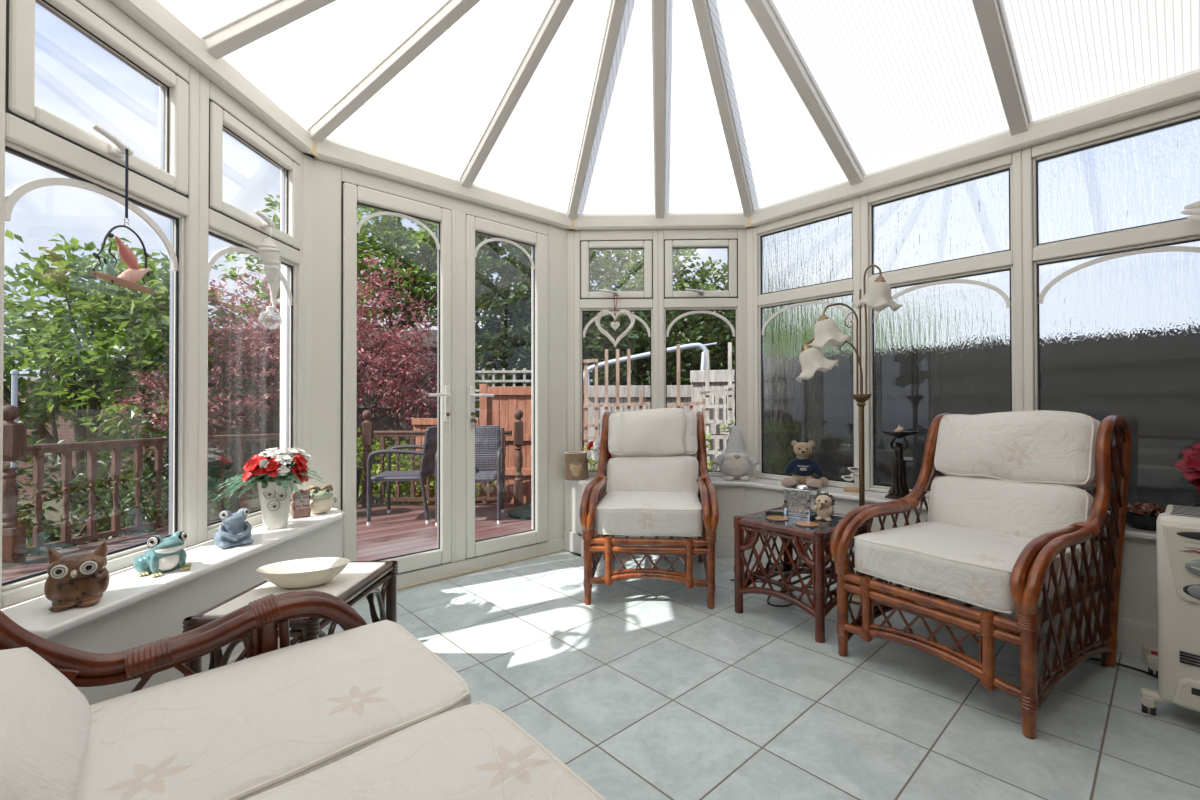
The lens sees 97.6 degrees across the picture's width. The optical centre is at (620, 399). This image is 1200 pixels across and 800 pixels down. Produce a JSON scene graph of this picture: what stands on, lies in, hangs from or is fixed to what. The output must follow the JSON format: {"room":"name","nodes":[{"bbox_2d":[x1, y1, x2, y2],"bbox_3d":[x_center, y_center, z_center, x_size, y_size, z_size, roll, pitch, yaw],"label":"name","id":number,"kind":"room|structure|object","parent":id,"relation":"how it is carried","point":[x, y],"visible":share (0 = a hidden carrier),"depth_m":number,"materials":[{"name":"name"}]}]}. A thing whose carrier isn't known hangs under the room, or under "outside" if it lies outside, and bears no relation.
{"room":"sunroom","nodes":[
{"label":"sunroom","id":0,"kind":"room"},
{"bbox_2d":[1,520,337,704],"bbox_3d":[-1.465,0.783,1.828,0.275,0.472,1.340,0,0,0],"label":"wall","id":1,"kind":"structure","parent":0,"point":[161,615],"depth_m":1.56,"materials":[{"name":"paint"}]},
{"bbox_2d":[0,0,198,607],"bbox_3d":[-1.540,-0.341,1.585,0.132,1.725,0.655,0,0,0],"label":"window","id":2,"kind":"structure","parent":1,"relation":"in","point":[29,132],"depth_m":1.65,"materials":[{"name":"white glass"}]},
{"bbox_2d":[87,149,156,293],"bbox_3d":[-1.462,-0.538,1.549,0.060,0.411,0.209,0,0,3],"label":"mobile","id":3,"kind":"object","parent":2,"relation":"hanging from","point":[127,279],"visible":1,"depth_m":1.55,"materials":[{"name":"metal"}]},
{"bbox_2d":[2,507,344,638],"bbox_3d":[-1.413,0.537,1.897,0.244,0.025,1.435,0,0,0],"label":"window sill","id":4,"kind":"structure","parent":1,"relation":"on","point":[125,588],"depth_m":1.52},
{"bbox_2d":[44,541,109,611],"bbox_3d":[-1.378,0.444,1.336,0.107,0.151,0.114,0,-1,31],"label":"owl figurine","id":5,"kind":"object","parent":4,"relation":"on","point":[79,579],"visible":1,"depth_m":1.31,"materials":[{"name":"brown ceramic"}]},
{"bbox_2d":[133,531,191,576],"bbox_3d":[-1.395,0.464,1.606,0.132,0.117,0.130,0,-1,32],"label":"frog figurine","id":6,"kind":"object","parent":4,"relation":"on","point":[163,554],"visible":1,"depth_m":1.57,"materials":[{"name":"teal ceramic"}]},
{"bbox_2d":[213,508,253,548],"bbox_3d":[-1.397,0.459,1.896,0.101,0.132,0.111,-1,-1,38],"label":"frog figurine","id":7,"kind":"object","parent":4,"relation":"on","point":[234,531],"visible":1,"depth_m":1.87,"materials":[{"name":"blue ceramic"}]},
{"bbox_2d":[212,447,322,529],"bbox_3d":[-1.432,0.362,2.154,0.392,0.329,0.368,0,-1,-28],"label":"flower vase","id":8,"kind":"object","parent":4,"relation":"on","point":[275,493],"visible":1,"depth_m":2.12,"materials":[{"name":"white ceramic"}]},
{"bbox_2d":[290,489,310,518],"bbox_3d":[-1.439,0.465,2.364,0.034,0.127,0.077,-1,-1,42],"label":"welcome sign","id":9,"kind":"object","parent":4,"relation":"on","point":[301,508],"visible":0.9,"depth_m":2.35,"materials":[{"name":"beige"}]},
{"bbox_2d":[308,484,336,513],"bbox_3d":[-1.402,0.461,2.456,0.125,0.135,0.110,0,0,-8],"label":"frog figurine","id":10,"kind":"object","parent":4,"relation":"on","point":[321,500],"visible":0.89,"depth_m":2.42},
{"bbox_2d":[197,73,303,543],"bbox_3d":[-1.538,-0.335,2.239,0.132,1.725,0.653,0,0,0],"label":"window","id":11,"kind":"structure","parent":1,"relation":"in","point":[219,112],"depth_m":2.15,"materials":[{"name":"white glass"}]},
{"bbox_2d":[257,216,281,329],"bbox_3d":[-1.461,-0.533,2.193,0.086,0.480,0.100,0,0,0],"label":"mobile","id":12,"kind":"object","parent":11,"relation":"hanging from","point":[268,251],"visible":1,"depth_m":2.18,"materials":[{"name":"white"}]},
{"bbox_2d":[280,154,311,514],"bbox_3d":[-1.575,-0.085,2.576,0.112,2.220,0.120,0,0,17],"label":"trim","id":13,"kind":"structure","parent":1,"relation":"attached to","point":[307,306],"depth_m":2.55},
{"bbox_2d":[341,181,451,573],"bbox_3d":[-1.196,-0.084,2.862,0.589,2.062,0.126,0,-1,-43],"label":"door","id":14,"kind":"structure","parent":1,"relation":"in","point":[353,195],"depth_m":2.83,"materials":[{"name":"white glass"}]},
{"bbox_2d":[312,158,568,601],"bbox_3d":[-0.965,-0.082,3.137,1.680,2.220,0.121,0,-1,-43],"label":"door frame","id":15,"kind":"structure","parent":1,"relation":"attached to","point":[327,178],"depth_m":3.07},
{"bbox_2d":[464,214,547,559],"bbox_3d":[-0.701,-0.082,3.325,0.601,2.062,0.126,0,-1,-43],"label":"door","id":16,"kind":"structure","parent":1,"relation":"in","point":[538,242],"depth_m":3.40,"materials":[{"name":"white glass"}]},
{"bbox_2d":[17,476,508,551],"bbox_3d":[-5.996,1.802,12.986,40.000,0.240,34.000,0,0,0],"label":"ground","id":17,"kind":"structure","parent":0,"point":[50,515],"depth_m":7.53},
{"bbox_2d":[10,370,18,481],"bbox_3d":[-5.018,0.698,4.344,0.052,1.900,0.052,0,0,0],"label":"lamp post","id":18,"kind":"object","parent":17,"relation":"on","point":[14,373],"visible":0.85,"depth_m":4.34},
{"bbox_2d":[15,502,55,556],"bbox_3d":[-4.498,1.198,3.897,0.376,0.895,0.449,0,0,0],"label":"juniper","id":19,"kind":"object","parent":17,"relation":"on","point":[29,540],"visible":0.12,"depth_m":3.99,"materials":[{"name":"green plant"}]},
{"bbox_2d":[3,377,164,500],"bbox_3d":[-9.899,0.665,8.705,7.260,2.060,0.280,0,0,0],"label":"fence","id":20,"kind":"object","parent":17,"relation":"on","point":[63,432],"depth_m":8.59,"materials":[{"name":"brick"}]},
{"bbox_2d":[3,410,239,550],"bbox_3d":[-5.169,1.011,4.387,1.547,1.833,4.147,0,0,9],"label":"shrub","id":21,"kind":"object","parent":17,"relation":"on","point":[127,451],"visible":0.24,"depth_m":5.19,"materials":[{"name":"green plant"}]},
{"bbox_2d":[3,229,256,533],"bbox_3d":[-6.653,-0.167,6.431,3.939,3.718,2.236,0,0,7],"label":"tree","id":22,"kind":"object","parent":17,"relation":"on","point":[94,365],"visible":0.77,"depth_m":6.15,"materials":[{"name":"green plant"}]},
{"bbox_2d":[96,463,168,537],"bbox_3d":[-4.247,1.093,4.630,0.695,1.115,0.507,0,-1,37],"label":"juniper","id":23,"kind":"object","parent":17,"relation":"on","point":[150,516],"visible":0.43,"depth_m":4.56,"materials":[{"name":"green plant"}]},
{"bbox_2d":[207,468,241,522],"bbox_3d":[-3.878,1.150,4.982,0.620,1.006,0.522,0,-1,-39],"label":"juniper","id":24,"kind":"object","parent":17,"relation":"on","point":[226,499],"visible":0.07,"depth_m":5.01,"materials":[{"name":"green plant"}]},
{"bbox_2d":[111,250,436,462],"bbox_3d":[-4.015,-0.104,6.509,3.870,3.586,1.585,0,0,-11],"label":"tree","id":25,"kind":"object","parent":17,"relation":"on","point":[387,336],"visible":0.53,"depth_m":6.43,"materials":[{"name":"red plant"}]},
{"bbox_2d":[163,328,436,519],"bbox_3d":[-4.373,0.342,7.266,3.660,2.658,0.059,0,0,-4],"label":"shrub","id":26,"kind":"object","parent":17,"relation":"on","point":[386,423],"visible":0.09,"depth_m":7.24,"materials":[{"name":"plant"}]},
{"bbox_2d":[212,194,523,330],"bbox_3d":[-4.440,-1.370,9.640,5.840,6.162,2.577,0,0,0],"label":"tree","id":27,"kind":"object","parent":17,"relation":"on","point":[423,242],"visible":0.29,"depth_m":9.29,"materials":[{"name":"green plant"}]},
{"bbox_2d":[357,428,496,504],"bbox_3d":[-2.474,0.997,6.193,2.109,1.333,0.867,0,0,0],"label":"shrub","id":28,"kind":"object","parent":17,"relation":"on","point":[376,470],"visible":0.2,"depth_m":6.12,"materials":[{"name":"green plant"}]},
{"bbox_2d":[412,418,479,503],"bbox_3d":[-2.081,0.912,6.252,0.853,1.390,0.059,0,0,10],"label":"fence","id":29,"kind":"object","parent":17,"relation":"on","point":[419,424],"visible":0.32,"depth_m":6.29,"materials":[{"name":"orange wood"}]},
{"bbox_2d":[240,290,723,435],"bbox_3d":[-2.962,-0.042,11.557,13.568,4.744,2.445,0,0,0],"label":"tree","id":30,"kind":"object","parent":17,"relation":"on","point":[426,313],"visible":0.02,"depth_m":11.49,"materials":[{"name":"green plant"}]},
{"bbox_2d":[480,384,583,503],"bbox_3d":[-1.016,0.708,6.090,1.239,1.790,0.090,0,0,5],"label":"fence","id":31,"kind":"object","parent":17,"relation":"on","point":[499,409],"visible":0.19,"depth_m":6.10,"materials":[{"name":"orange wood"}]},
{"bbox_2d":[475,368,591,419],"bbox_3d":[-1.349,0.579,6.662,2.006,1.960,0.032,0,0,4],"label":"trellis","id":32,"kind":"object","parent":17,"relation":"on","point":[514,371],"visible":0.16,"depth_m":6.67,"materials":[{"name":"grey wood"}]},
{"bbox_2d":[428,233,649,475],"bbox_3d":[-1.303,-0.756,8.794,4.294,4.934,2.518,0,0,13],"label":"tree","id":33,"kind":"object","parent":17,"relation":"on","point":[508,343],"visible":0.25,"depth_m":8.48,"materials":[{"name":"green plant"}]},
{"bbox_2d":[583,349,649,468],"bbox_3d":[-0.049,0.527,5.013,0.822,2.030,0.033,0,0,4],"label":"fence","id":34,"kind":"object","parent":17,"relation":"on","point":[640,403],"visible":0.3,"depth_m":5.02,"materials":[{"name":"beige wood"}]},
{"bbox_2d":[512,249,734,365],"bbox_3d":[0.645,-1.324,12.502,6.492,6.130,2.460,0,0,0],"label":"tree","id":35,"kind":"object","parent":17,"relation":"on","point":[634,266],"visible":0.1,"depth_m":12.17,"materials":[{"name":"green plant"}]},
{"bbox_2d":[583,342,716,385],"bbox_3d":[0.307,0.482,6.123,1.712,2.347,0.505,0,0,0],"label":"frame","id":36,"kind":"object","parent":17,"relation":"on","point":[702,347],"visible":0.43,"depth_m":6.28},
{"bbox_2d":[588,385,726,469],"bbox_3d":[0.396,0.719,5.704,1.511,1.755,0.059,0,0,2],"label":"fence","id":37,"kind":"object","parent":17,"relation":"on","point":[685,390],"visible":0.16,"depth_m":5.71,"materials":[{"name":"grey wood"}]},
{"bbox_2d":[583,288,734,407],"bbox_3d":[1.466,-0.104,8.472,4.312,3.603,2.189,0,0,9],"label":"tree","id":38,"kind":"object","parent":17,"relation":"on","point":[721,334],"visible":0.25,"depth_m":8.15,"materials":[{"name":"green plant"}]},
{"bbox_2d":[667,344,705,432],"bbox_3d":[0.586,0.505,4.955,0.451,2.070,0.032,0,0,3],"label":"fence","id":39,"kind":"object","parent":17,"relation":"on","point":[678,404],"visible":0.2,"depth_m":4.95,"materials":[{"name":"beige wood"}]},
{"bbox_2d":[690,370,734,470],"bbox_3d":[1.206,0.645,5.155,1.041,1.890,0.058,0,-1,20],"label":"fence","id":40,"kind":"object","parent":17,"relation":"on","point":[697,377],"visible":0.17,"depth_m":5.25,"materials":[{"name":"grey wood"}]},
{"bbox_2d":[700,342,734,469],"bbox_3d":[1.044,0.507,4.738,0.642,2.060,0.032,0,-1,18],"label":"trellis","id":41,"kind":"object","parent":17,"relation":"on","point":[715,391],"visible":0.21,"depth_m":4.78,"materials":[{"name":"grey wood"}]},
{"bbox_2d":[704,420,734,470],"bbox_3d":[0.786,0.906,4.496,0.610,1.461,0.294,0,0,-6],"label":"climbing plant","id":42,"kind":"object","parent":17,"relation":"on","point":[724,428],"visible":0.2,"depth_m":4.50,"materials":[{"name":"green plant"}]},
{"bbox_2d":[0,503,531,609],"bbox_3d":[-2.077,1.157,2.671,4.560,0.060,6.360,0,0,0],"label":"wooden deck","id":43,"kind":"structure","parent":0,"point":[404,530],"depth_m":4.49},
{"bbox_2d":[2,405,26,566],"bbox_3d":[-4.239,0.587,3.635,0.124,1.106,0.124,0,-1,-17],"label":"newel post","id":44,"kind":"object","parent":43,"relation":"on","point":[14,434],"visible":0.84,"depth_m":3.61,"materials":[{"name":"brown wood"}]},
{"bbox_2d":[26,437,168,553],"bbox_3d":[-4.118,0.710,4.189,0.061,0.768,0.986,0,0,12],"label":"deck railing","id":45,"kind":"object","parent":43,"relation":"on","point":[66,449],"visible":0.88,"depth_m":4.10,"materials":[{"name":"brown wood"}]},
{"bbox_2d":[207,431,359,518],"bbox_3d":[-3.378,0.717,5.234,1.430,0.768,0.060,0,-1,-38],"label":"deck railing","id":46,"kind":"object","parent":43,"relation":"on","point":[221,439],"visible":0.21,"depth_m":5.00,"materials":[{"name":"brown wood"}]},
{"bbox_2d":[356,467,361,511],"bbox_3d":[-2.748,0.915,5.193,0.350,0.470,0.350,0,0,0],"label":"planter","id":47,"kind":"object","parent":43,"relation":"on","point":[359,469],"visible":0.16,"depth_m":5.20,"materials":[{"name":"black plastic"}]},
{"bbox_2d":[362,410,372,506],"bbox_3d":[-2.759,0.631,5.725,0.104,1.046,0.104,0,-1,-17],"label":"newel post","id":48,"kind":"object","parent":43,"relation":"on","point":[367,425],"visible":0.85,"depth_m":5.69,"materials":[{"name":"brown wood"}]},
{"bbox_2d":[367,426,436,524],"bbox_3d":[-2.080,0.703,5.118,0.558,0.888,0.591,0,0,-6],"label":"wicker chair","id":49,"kind":"object","parent":43,"relation":"on","point":[427,467],"visible":0.84,"depth_m":4.90,"materials":[{"name":"wicker"}]},
{"bbox_2d":[373,430,511,501],"bbox_3d":[-1.938,0.718,5.744,1.490,0.768,0.060,0,0,-1],"label":"deck railing","id":50,"kind":"object","parent":43,"relation":"on","point":[382,434],"visible":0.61,"depth_m":5.72,"materials":[{"name":"brown wood"}]},
{"bbox_2d":[435,425,504,525],"bbox_3d":[-1.434,0.702,5.083,0.591,0.888,0.558,0,0,-8],"label":"wicker chair","id":51,"kind":"object","parent":43,"relation":"on","point":[489,453],"visible":0.6,"depth_m":5.29,"materials":[{"name":"wicker"}]},
{"bbox_2d":[514,410,522,505],"bbox_3d":[-1.119,0.628,5.765,0.104,1.046,0.104,0,-1,-17],"label":"newel post","id":52,"kind":"object","parent":43,"relation":"on","point":[518,414],"visible":0.99,"depth_m":5.72,"materials":[{"name":"brown wood"}]},
{"bbox_2d":[508,503,531,519],"bbox_3d":[-0.858,0.996,5.272,0.540,0.300,0.540,0,0,0],"label":"parasol base","id":53,"kind":"object","parent":43,"relation":"on","point":[524,512],"visible":0.34,"depth_m":5.09,"materials":[{"name":"green plastic"}]},
{"bbox_2d":[338,518,342,557],"bbox_3d":[-1.425,0.788,2.543,0.211,0.472,0.151,0,0,0],"label":"wall pier","id":54,"kind":"object","parent":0,"point":[340,522],"depth_m":2.48,"materials":[{"name":"paint"}]},
{"bbox_2d":[565,481,581,554],"bbox_3d":[-0.308,0.794,3.565,0.146,0.472,0.206,0,0,0],"label":"wall pier","id":55,"kind":"object","parent":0,"point":[573,491],"visible":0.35,"depth_m":3.57,"materials":[{"name":"paint"}]},
{"bbox_2d":[564,531,582,557],"bbox_3d":[-0.308,0.965,3.537,0.068,0.130,0.257,0,-1,-30],"label":"baseboard","id":56,"kind":"object","parent":55,"relation":"attached to","point":[572,541],"visible":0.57,"depth_m":3.55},
{"bbox_2d":[108,0,1199,230],"bbox_3d":[0.135,-1.711,1.945,3.551,1.022,3.350,0,-1,-42],"label":"ceiling","id":57,"kind":"structure","parent":0,"point":[576,115],"depth_m":2.55,"materials":[{"name":"plastic"}]},
{"bbox_2d":[1181,201,1199,221],"bbox_3d":[2.274,-0.914,1.990,0.022,0.510,0.209,0,-1,-42],"label":"mobile","id":58,"kind":"object","parent":57,"relation":"hanging from","point":[1193,209],"visible":1,"depth_m":2.04,"materials":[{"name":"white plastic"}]},
{"bbox_2d":[582,485,744,537],"bbox_3d":[0.382,0.793,3.578,1.260,0.472,0.275,0,0,2],"label":"wall","id":59,"kind":"structure","parent":0,"point":[731,499],"depth_m":3.43,"materials":[{"name":"paint"}]},
{"bbox_2d":[568,230,574,450],"bbox_3d":[-0.354,-0.078,3.718,0.120,2.220,0.112,0,0,-12],"label":"trim","id":60,"kind":"structure","parent":59,"relation":"attached to","point":[571,233],"depth_m":3.67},
{"bbox_2d":[575,230,658,476],"bbox_3d":[-0.040,-0.327,3.672,0.612,1.725,0.132,0,0,2],"label":"window","id":61,"kind":"structure","parent":59,"relation":"in","point":[585,241],"depth_m":3.67,"materials":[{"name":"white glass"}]},
{"bbox_2d":[595,295,634,347],"bbox_3d":[-0.036,-0.543,3.629,0.281,0.362,0.030,0,0,2],"label":"heart","id":62,"kind":"object","parent":61,"relation":"hanging from","point":[600,314],"visible":1,"depth_m":3.62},
{"bbox_2d":[581,535,744,557],"bbox_3d":[0.275,0.959,3.435,1.065,0.138,0.020,0,0,2],"label":"baseboard","id":63,"kind":"structure","parent":59,"relation":"attached to","point":[724,545],"depth_m":3.42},
{"bbox_2d":[658,229,747,476],"bbox_3d":[0.586,-0.328,3.652,0.639,1.725,0.132,0,0,2],"label":"window","id":64,"kind":"structure","parent":59,"relation":"in","point":[695,301],"depth_m":3.65,"materials":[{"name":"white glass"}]},
{"bbox_2d":[747,228,763,478],"bbox_3d":[0.927,-0.301,3.677,0.120,1.780,0.112,0,-1,30],"label":"trim","id":65,"kind":"structure","parent":59,"relation":"on","point":[750,231],"depth_m":3.63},
{"bbox_2d":[318,551,1199,799],"bbox_3d":[0.157,1.066,1.904,3.500,0.100,3.334,0,-1,-42],"label":"floor","id":66,"kind":"structure","parent":0,"point":[644,690],"depth_m":1.76,"materials":[{"name":"tile"}]},
{"bbox_2d":[182,561,397,676],"bbox_3d":[-0.977,0.796,1.636,0.356,0.440,0.534,0,0,0],"label":"coffee table","id":67,"kind":"object","parent":66,"relation":"on","point":[364,578],"visible":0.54,"depth_m":1.59,"materials":[{"name":"beige laminate"}]},
{"bbox_2d":[256,557,349,588],"bbox_3d":[-0.984,0.545,1.635,0.256,0.061,0.159,0,0,-16],"label":"oval bowl","id":68,"kind":"object","parent":67,"relation":"on","point":[308,572],"visible":1,"depth_m":1.63,"materials":[{"name":"beige ceramic"}]},
{"bbox_2d":[0,591,605,799],"bbox_3d":[-0.365,0.604,0.520,0.765,0.804,1.574,0,-1,-42],"label":"sofa","id":69,"kind":"object","parent":66,"relation":"on","point":[362,711],"visible":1,"depth_m":0.82,"materials":[{"name":"fabric"}]},
{"bbox_2d":[0,647,91,799],"bbox_3d":[-0.846,0.478,0.725,0.472,0.213,0.134,-1,36,48],"label":"cushion","id":70,"kind":"object","parent":69,"relation":"on","point":[46,722],"depth_m":0.70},
{"bbox_2d":[73,621,470,799],"bbox_3d":[-0.623,0.607,0.926,0.595,0.180,0.471,-2,1,-42],"label":"seat cushion","id":71,"kind":"object","parent":69,"relation":"on","point":[252,727],"depth_m":0.87,"materials":[{"name":"fabric"}]},
{"bbox_2d":[251,704,600,799],"bbox_3d":[-0.304,0.603,0.576,0.595,0.176,0.471,-2,1,-42],"label":"seat cushion","id":72,"kind":"object","parent":69,"relation":"on","point":[450,751],"depth_m":0.74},
{"bbox_2d":[579,410,718,608],"bbox_3d":[0.184,0.541,3.093,0.693,0.975,1.063,0,0,5],"label":"armchair","id":73,"kind":"object","parent":66,"relation":"on","point":[641,495],"visible":0.96,"depth_m":2.62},
{"bbox_2d":[596,491,702,536],"bbox_3d":[0.168,0.619,2.911,0.548,0.175,0.633,0,-2,5],"label":"seat cushion","id":74,"kind":"object","parent":73,"relation":"on","point":[622,513],"depth_m":2.61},
{"bbox_2d":[619,408,685,455],"bbox_3d":[0.207,0.198,3.359,0.418,0.296,0.244,0,0,6],"label":"cloth","id":75,"kind":"object","parent":73,"relation":"on","point":[660,431],"visible":1,"depth_m":3.26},
{"bbox_2d":[607,410,697,456],"bbox_3d":[0.206,0.220,3.359,0.580,0.324,0.209,0,-18,5],"label":"cushion","id":76,"kind":"object","parent":73,"relation":"on","point":[613,419],"depth_m":3.30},
{"bbox_2d":[606,455,698,495],"bbox_3d":[0.201,0.486,3.283,0.578,0.280,0.171,0,-16,5],"label":"cushion","id":77,"kind":"object","parent":73,"relation":"on","point":[624,473],"depth_m":3.22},
{"bbox_2d":[734,504,869,642],"bbox_3d":[0.868,0.789,2.514,0.478,0.459,0.461,0,-1,-41],"label":"side table","id":78,"kind":"object","parent":66,"relation":"on","point":[787,531],"visible":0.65,"depth_m":2.40,"materials":[{"name":"wicker"}]},
{"bbox_2d":[766,563,792,572],"bbox_3d":[0.782,0.825,2.573,0.135,0.017,0.135,0,-1,-41],"label":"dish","id":79,"kind":"object","parent":78,"relation":"on","point":[785,568],"visible":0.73,"depth_m":2.56,"materials":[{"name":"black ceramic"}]},
{"bbox_2d":[745,559,836,597],"bbox_3d":[0.868,0.850,2.513,0.430,0.031,0.413,0,-1,-41],"label":"shelf","id":80,"kind":"object","parent":78,"relation":"attached to","point":[757,574],"depth_m":2.44,"materials":[{"name":"wicker"}]},
{"bbox_2d":[784,485,820,517],"bbox_3d":[0.897,0.494,2.588,0.130,0.141,0.130,-1,-1,43],"label":"box","id":81,"kind":"object","parent":78,"relation":"on","point":[796,503],"visible":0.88,"depth_m":2.55,"materials":[{"name":"metal"}]},
{"bbox_2d":[813,491,835,520],"bbox_3d":[0.963,0.499,2.479,0.097,0.131,0.098,0,0,-16],"label":"figurine","id":82,"kind":"object","parent":78,"relation":"on","point":[824,502],"visible":1,"depth_m":2.45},
{"bbox_2d":[796,264,901,605],"bbox_3d":[1.149,0.160,2.704,0.565,1.720,0.298,0,0,-10],"label":"floor lamp","id":83,"kind":"object","parent":66,"relation":"on","point":[877,296],"visible":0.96,"depth_m":2.66,"materials":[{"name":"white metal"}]},
{"bbox_2d":[830,410,1130,738],"bbox_3d":[1.461,0.530,2.110,1.063,0.975,0.699,0,-1,-34],"label":"armchair","id":84,"kind":"object","parent":66,"relation":"on","point":[1011,525],"visible":1,"depth_m":1.99,"materials":[{"name":"fabric"}]},
{"bbox_2d":[854,521,1078,611],"bbox_3d":[1.310,0.609,2.007,0.633,0.175,0.554,2,-2,-34],"label":"seat cushion","id":85,"kind":"object","parent":84,"relation":"on","point":[974,563],"depth_m":1.86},
{"bbox_2d":[928,476,1093,555],"bbox_3d":[1.619,0.474,2.216,0.172,0.281,0.585,18,-10,-32],"label":"cushion","id":86,"kind":"object","parent":84,"relation":"on","point":[1026,507],"depth_m":2.14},
{"bbox_2d":[936,411,1099,489],"bbox_3d":[1.680,0.208,2.260,0.209,0.324,0.586,21,-12,-32],"label":"cushion","id":87,"kind":"object","parent":84,"relation":"on","point":[1033,450],"depth_m":2.16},
{"bbox_2d":[1087,658,1157,677],"bbox_3d":[1.898,1.006,1.911,0.122,0.009,0.359,0,-1,-38],"label":"power cable","id":88,"kind":"object","parent":66,"relation":"on","point":[1097,659],"visible":0.34,"depth_m":1.98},
{"bbox_2d":[1142,644,1157,662],"bbox_3d":[2.041,0.981,2.018,0.048,0.060,0.052,0,-1,-42],"label":"plug","id":89,"kind":"object","parent":66,"relation":"on","point":[1146,649],"visible":0.38,"depth_m":2.02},
{"bbox_2d":[1140,505,1199,714],"bbox_3d":[1.921,0.686,1.688,0.462,0.645,0.344,0,-1,-42],"label":"heater","id":90,"kind":"object","parent":66,"relation":"on","point":[1176,665],"visible":1,"depth_m":1.62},
{"bbox_2d":[1170,505,1199,517],"bbox_3d":[1.943,0.379,1.712,0.340,0.031,0.200,0,-1,-42],"label":"grille","id":91,"kind":"object","parent":90,"relation":"attached to","point":[1175,510],"depth_m":1.79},
{"bbox_2d":[1183,584,1199,599],"bbox_3d":[1.762,0.577,1.555,0.012,0.054,0.136,0,-1,-42],"label":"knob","id":92,"kind":"object","parent":90,"relation":"attached to","point":[1190,591],"depth_m":1.59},
{"bbox_2d":[1187,585,1199,598],"bbox_3d":[1.739,0.576,1.575,0.012,0.040,0.052,0,-1,-42],"label":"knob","id":93,"kind":"object","parent":90,"relation":"attached to","point":[1193,591],"depth_m":1.58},
{"bbox_2d":[745,486,1157,625],"bbox_3d":[1.691,0.782,2.669,0.275,0.472,2.320,0,-1,-42],"label":"wall","id":94,"kind":"structure","parent":0,"point":[1138,584],"depth_m":2.10,"materials":[{"name":"paint"}]},
{"bbox_2d":[754,197,861,487],"bbox_3d":[1.184,-0.332,3.384,0.070,1.725,0.755,0,-1,-42],"label":"window","id":95,"kind":"structure","parent":94,"relation":"in","point":[806,263],"depth_m":3.38,"materials":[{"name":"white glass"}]},
{"bbox_2d":[565,477,1156,540],"bbox_3d":[1.206,0.539,2.942,3.387,0.025,0.819,0,-1,33],"label":"window sill","id":96,"kind":"structure","parent":94,"relation":"on","point":[871,497],"depth_m":3.02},
{"bbox_2d":[564,451,588,480],"bbox_3d":[-0.302,0.445,3.568,0.164,0.181,0.169,0,-1,27],"label":"ornament","id":97,"kind":"object","parent":96,"relation":"on","point":[576,462],"visible":1,"depth_m":3.50,"materials":[{"name":"brown ceramic"}]},
{"bbox_2d":[587,438,614,464],"bbox_3d":[-0.098,0.378,3.545,0.264,0.313,0.247,0,0,0],"label":"flower vase","id":98,"kind":"object","parent":96,"relation":"on","point":[593,448],"visible":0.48,"depth_m":3.49,"materials":[{"name":"white ceramic"}]},
{"bbox_2d":[711,425,761,480],"bbox_3d":[0.773,0.350,3.527,0.334,0.365,0.194,0,0,6],"label":"gnome","id":99,"kind":"object","parent":96,"relation":"on","point":[735,462],"visible":1,"depth_m":3.48},
{"bbox_2d":[781,440,828,487],"bbox_3d":[1.120,0.388,3.195,0.278,0.280,0.210,0,0,14],"label":"teddy bear","id":100,"kind":"object","parent":96,"relation":"on","point":[802,468],"visible":0.94,"depth_m":3.19},
{"bbox_2d":[839,464,865,491],"bbox_3d":[1.331,0.448,3.010,0.139,0.159,0.035,0,-1,20],"label":"bird ornament","id":101,"kind":"object","parent":96,"relation":"on","point":[851,476],"visible":0.79,"depth_m":3.00,"materials":[{"name":"white ceramic"}]},
{"bbox_2d":[881,431,917,498],"bbox_3d":[1.493,0.346,2.811,0.172,0.357,0.172,0,-1,30],"label":"candle stand","id":102,"kind":"object","parent":96,"relation":"on","point":[899,488],"visible":0.98,"depth_m":2.79,"materials":[{"name":"brown metal"}]},
{"bbox_2d":[1126,502,1165,530],"bbox_3d":[2.129,0.466,2.124,0.212,0.104,0.212,0,0,0],"label":"bowl","id":103,"kind":"object","parent":96,"relation":"on","point":[1144,516],"visible":0.69,"depth_m":2.09,"materials":[{"name":"black ceramic"}]},
{"bbox_2d":[1175,443,1199,506],"bbox_3d":[2.242,0.338,1.952,0.271,0.357,0.230,0,0,0],"label":"poinsettia","id":104,"kind":"object","parent":96,"relation":"on","point":[1190,463],"visible":0.88,"depth_m":1.97,"materials":[{"name":"red plant"}]},
{"bbox_2d":[1175,449,1199,479],"bbox_3d":[2.163,0.239,1.946,0.112,0.117,0.142,0,0,0],"label":"flower","id":105,"kind":"object","parent":104,"relation":"on","point":[1190,463],"depth_m":1.97,"materials":[{"name":"red plant"}]},
{"bbox_2d":[1180,443,1199,453],"bbox_3d":[2.233,0.192,2.000,0.138,0.065,0.136,0,0,0],"label":"flower","id":106,"kind":"object","parent":104,"relation":"on","point":[1195,449],"depth_m":2.03,"materials":[{"name":"red plant"}]},
{"bbox_2d":[1189,478,1199,495],"bbox_3d":[2.182,0.306,1.911,0.126,0.116,0.120,0,0,15],"label":"flower","id":107,"kind":"object","parent":104,"relation":"on","point":[1195,481],"depth_m":1.96,"materials":[{"name":"red plant"}]},
{"bbox_2d":[861,150,1023,497],"bbox_3d":[1.697,-0.338,2.821,0.070,1.725,0.767,0,-1,-42],"label":"window","id":108,"kind":"structure","parent":94,"relation":"in","point":[948,246],"depth_m":2.80,"materials":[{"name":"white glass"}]},
{"bbox_2d":[745,539,1157,657],"bbox_3d":[1.588,0.949,2.566,0.019,0.138,2.310,0,-1,-42],"label":"baseboard","id":109,"kind":"structure","parent":94,"relation":"attached to","point":[1131,634],"depth_m":2.10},
{"bbox_2d":[1022,98,1199,513],"bbox_3d":[2.250,-0.344,2.214,0.070,1.725,0.877,0,-1,-42],"label":"window","id":110,"kind":"structure","parent":94,"relation":"in","point":[1111,257],"depth_m":2.28,"materials":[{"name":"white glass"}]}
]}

